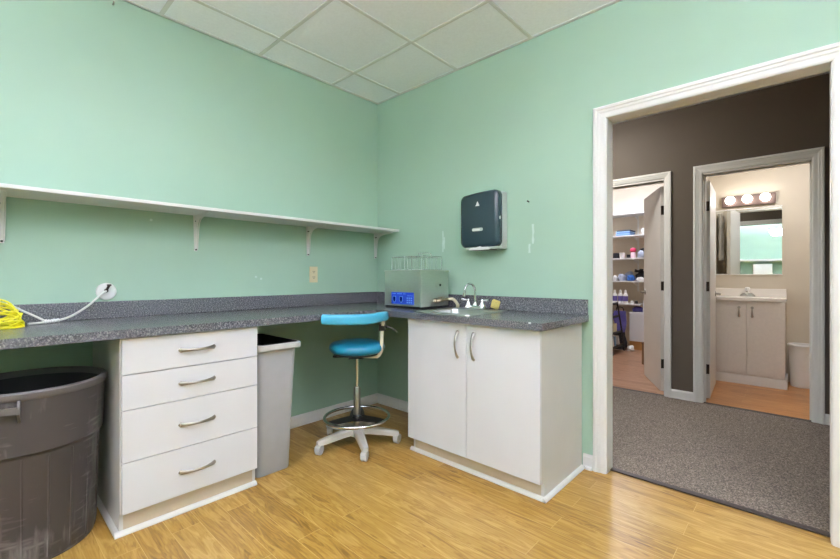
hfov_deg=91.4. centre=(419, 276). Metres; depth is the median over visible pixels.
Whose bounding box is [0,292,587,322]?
backsplash
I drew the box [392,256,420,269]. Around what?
wire basket
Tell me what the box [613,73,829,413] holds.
wall
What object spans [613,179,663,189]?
trim
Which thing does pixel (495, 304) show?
sponge
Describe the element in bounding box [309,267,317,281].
wall outlet
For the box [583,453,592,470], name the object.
baseboard
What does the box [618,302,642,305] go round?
shelf
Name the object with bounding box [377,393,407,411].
baseboard
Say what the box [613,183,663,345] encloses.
wall
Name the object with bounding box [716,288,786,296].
backsplash
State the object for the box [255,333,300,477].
trash bin
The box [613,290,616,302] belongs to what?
bottle
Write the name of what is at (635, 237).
wall shelf
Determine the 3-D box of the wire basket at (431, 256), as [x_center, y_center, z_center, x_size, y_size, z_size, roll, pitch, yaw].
[0.035,-0.111,3.022,0.157,0.129,0.227,0,0,43]
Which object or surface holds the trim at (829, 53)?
attached to the wall at (517, 121)
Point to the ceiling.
(338, 33)
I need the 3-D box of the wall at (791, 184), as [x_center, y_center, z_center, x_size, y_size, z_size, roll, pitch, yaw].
[4.028,-0.155,4.488,1.535,2.600,0.100,0,0,43]
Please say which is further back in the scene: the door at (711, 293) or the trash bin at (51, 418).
the door at (711, 293)
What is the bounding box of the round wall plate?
[95,283,116,299]
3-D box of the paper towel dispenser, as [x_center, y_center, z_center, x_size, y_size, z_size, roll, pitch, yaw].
[0.441,-0.386,2.878,0.318,0.406,0.130,0,0,43]
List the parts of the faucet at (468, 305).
lever handle, spout, lever handle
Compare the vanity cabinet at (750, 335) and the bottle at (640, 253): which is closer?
the vanity cabinet at (750, 335)
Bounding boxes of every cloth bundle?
[627,275,634,280]
[632,306,642,311]
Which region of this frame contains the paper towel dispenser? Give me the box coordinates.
[461,189,506,250]
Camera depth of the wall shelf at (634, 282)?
6.51 m
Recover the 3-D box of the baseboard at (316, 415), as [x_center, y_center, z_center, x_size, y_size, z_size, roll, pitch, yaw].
[-2.212,1.103,1.740,0.016,0.084,5.400,0,0,43]
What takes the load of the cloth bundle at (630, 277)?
on the wall shelf at (634, 282)
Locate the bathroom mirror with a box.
[716,205,782,274]
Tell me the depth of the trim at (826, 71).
2.08 m
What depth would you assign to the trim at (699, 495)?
2.05 m
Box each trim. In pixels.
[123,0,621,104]
[593,42,839,547]
[610,467,829,537]
[613,171,670,397]
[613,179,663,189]
[613,386,663,395]
[614,71,827,122]
[637,205,638,290]
[693,147,824,424]
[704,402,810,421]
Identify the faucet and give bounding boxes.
[461,283,488,308]
[740,287,755,296]
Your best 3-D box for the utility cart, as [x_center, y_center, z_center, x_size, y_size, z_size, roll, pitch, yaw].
[2.817,0.762,6.244,0.411,0.765,0.610,0,0,43]
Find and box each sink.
[416,307,506,315]
[716,288,786,301]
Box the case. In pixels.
[613,253,619,257]
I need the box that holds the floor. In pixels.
[52,345,839,558]
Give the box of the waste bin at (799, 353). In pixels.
[787,342,809,388]
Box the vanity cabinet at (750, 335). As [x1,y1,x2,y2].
[716,300,787,389]
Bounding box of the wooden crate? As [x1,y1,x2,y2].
[642,342,643,364]
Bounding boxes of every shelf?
[0,183,398,258]
[613,211,643,219]
[613,234,643,241]
[613,257,643,263]
[613,281,643,285]
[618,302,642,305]
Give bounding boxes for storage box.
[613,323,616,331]
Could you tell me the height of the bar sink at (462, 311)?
0.156 m
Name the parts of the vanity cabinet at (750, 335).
door, door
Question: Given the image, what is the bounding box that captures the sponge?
[491,299,499,309]
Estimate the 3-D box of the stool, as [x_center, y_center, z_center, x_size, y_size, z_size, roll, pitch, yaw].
[-0.415,0.685,2.763,0.589,0.919,0.602,0,0,-19]
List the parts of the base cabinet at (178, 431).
shoe moulding, drawer, drawer, drawer, drawer, handle, handle, handle, handle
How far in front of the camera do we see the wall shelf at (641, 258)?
6.59 m
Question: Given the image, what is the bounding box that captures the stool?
[314,311,400,461]
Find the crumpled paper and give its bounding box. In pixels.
[627,345,633,350]
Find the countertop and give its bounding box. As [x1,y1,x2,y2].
[0,292,588,349]
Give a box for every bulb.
[725,197,734,204]
[742,195,751,202]
[760,193,770,200]
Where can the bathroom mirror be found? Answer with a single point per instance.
(748, 240)
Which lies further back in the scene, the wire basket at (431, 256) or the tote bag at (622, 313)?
the tote bag at (622, 313)
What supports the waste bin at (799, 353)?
on the floor
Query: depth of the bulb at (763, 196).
4.49 m
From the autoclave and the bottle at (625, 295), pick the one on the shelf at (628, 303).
the bottle at (625, 295)
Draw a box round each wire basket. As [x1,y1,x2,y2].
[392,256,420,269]
[407,252,441,269]
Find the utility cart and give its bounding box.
[613,302,625,354]
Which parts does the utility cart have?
rail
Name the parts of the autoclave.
control panel, handle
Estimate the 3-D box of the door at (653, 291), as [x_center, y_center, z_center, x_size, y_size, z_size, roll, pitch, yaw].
[2.524,0.121,4.393,0.151,2.027,0.728,0,0,13]
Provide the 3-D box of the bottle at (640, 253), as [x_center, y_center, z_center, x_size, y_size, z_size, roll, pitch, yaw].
[3.438,-0.351,6.372,0.102,0.112,0.064,0,0,43]
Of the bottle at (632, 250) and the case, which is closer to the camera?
the bottle at (632, 250)
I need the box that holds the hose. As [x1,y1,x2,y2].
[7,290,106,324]
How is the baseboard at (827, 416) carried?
attached to the wall at (792, 116)
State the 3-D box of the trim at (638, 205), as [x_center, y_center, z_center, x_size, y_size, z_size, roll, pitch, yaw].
[3.264,-0.455,6.953,0.824,1.400,0.012,0,0,43]
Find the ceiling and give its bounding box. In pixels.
[130,0,829,123]
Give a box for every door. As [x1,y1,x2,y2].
[640,186,663,390]
[706,181,721,397]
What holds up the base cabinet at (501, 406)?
on the floor
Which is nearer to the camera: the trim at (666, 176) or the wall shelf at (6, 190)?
the wall shelf at (6, 190)
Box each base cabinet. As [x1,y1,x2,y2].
[93,326,256,539]
[408,318,584,503]
[629,311,643,349]
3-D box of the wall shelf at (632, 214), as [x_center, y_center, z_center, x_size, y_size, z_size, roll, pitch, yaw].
[3.113,-0.958,6.862,2.100,0.090,0.350,0,0,43]
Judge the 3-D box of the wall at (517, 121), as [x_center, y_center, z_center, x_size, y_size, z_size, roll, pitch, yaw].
[1.998,-0.234,1.597,6.600,2.758,0.099,0,0,43]
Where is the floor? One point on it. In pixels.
(402, 502)
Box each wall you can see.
[0,0,376,416]
[377,0,839,464]
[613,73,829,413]
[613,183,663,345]
[708,163,809,381]
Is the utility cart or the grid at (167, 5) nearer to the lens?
the grid at (167, 5)
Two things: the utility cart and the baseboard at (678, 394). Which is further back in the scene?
the utility cart
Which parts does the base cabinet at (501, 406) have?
door, handle, handle, shoe moulding, door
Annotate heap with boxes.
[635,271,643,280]
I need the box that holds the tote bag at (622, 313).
[613,306,627,349]
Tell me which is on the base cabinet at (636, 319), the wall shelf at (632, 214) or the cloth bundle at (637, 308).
the cloth bundle at (637, 308)
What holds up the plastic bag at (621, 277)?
on the wall shelf at (634, 282)
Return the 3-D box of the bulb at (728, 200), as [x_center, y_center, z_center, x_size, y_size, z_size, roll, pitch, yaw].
[3.569,-0.873,4.718,0.089,0.090,0.089,0,0,-10]
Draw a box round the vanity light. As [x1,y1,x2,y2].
[722,192,775,207]
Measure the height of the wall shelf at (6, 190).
0.243 m
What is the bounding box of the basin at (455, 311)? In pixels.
[430,309,489,313]
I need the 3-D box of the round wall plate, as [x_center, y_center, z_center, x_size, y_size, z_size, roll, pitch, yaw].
[-1.722,0.083,2.254,0.041,0.094,0.094,0,0,43]
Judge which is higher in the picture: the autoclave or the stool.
the autoclave
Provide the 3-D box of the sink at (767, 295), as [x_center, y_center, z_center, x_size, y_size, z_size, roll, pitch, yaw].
[3.598,0.222,4.500,0.637,0.166,0.464,0,0,43]
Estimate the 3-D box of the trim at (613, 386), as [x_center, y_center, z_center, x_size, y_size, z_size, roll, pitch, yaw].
[2.068,1.142,4.170,0.735,0.006,0.035,0,0,43]
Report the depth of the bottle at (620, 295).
6.58 m
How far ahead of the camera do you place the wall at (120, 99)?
2.49 m
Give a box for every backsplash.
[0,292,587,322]
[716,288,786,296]
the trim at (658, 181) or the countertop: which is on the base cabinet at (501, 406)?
the countertop
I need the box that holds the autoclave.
[384,270,458,308]
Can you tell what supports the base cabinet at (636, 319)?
on the floor
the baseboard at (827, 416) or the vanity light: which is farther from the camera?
the vanity light
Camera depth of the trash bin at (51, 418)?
1.65 m
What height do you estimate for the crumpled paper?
0.089 m
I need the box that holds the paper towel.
[469,246,489,250]
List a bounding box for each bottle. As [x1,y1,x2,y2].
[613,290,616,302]
[618,290,622,302]
[623,290,627,302]
[630,248,635,257]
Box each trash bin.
[0,366,106,558]
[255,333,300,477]
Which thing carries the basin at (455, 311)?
in the bar sink at (462, 311)
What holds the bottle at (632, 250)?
on the wall shelf at (641, 258)
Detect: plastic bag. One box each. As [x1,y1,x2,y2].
[618,274,625,280]
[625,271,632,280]
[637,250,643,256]
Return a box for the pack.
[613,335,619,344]
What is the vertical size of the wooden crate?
0.284 m
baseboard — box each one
[290,393,376,428]
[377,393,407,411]
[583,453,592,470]
[671,389,692,400]
[825,414,829,424]
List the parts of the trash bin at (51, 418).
handle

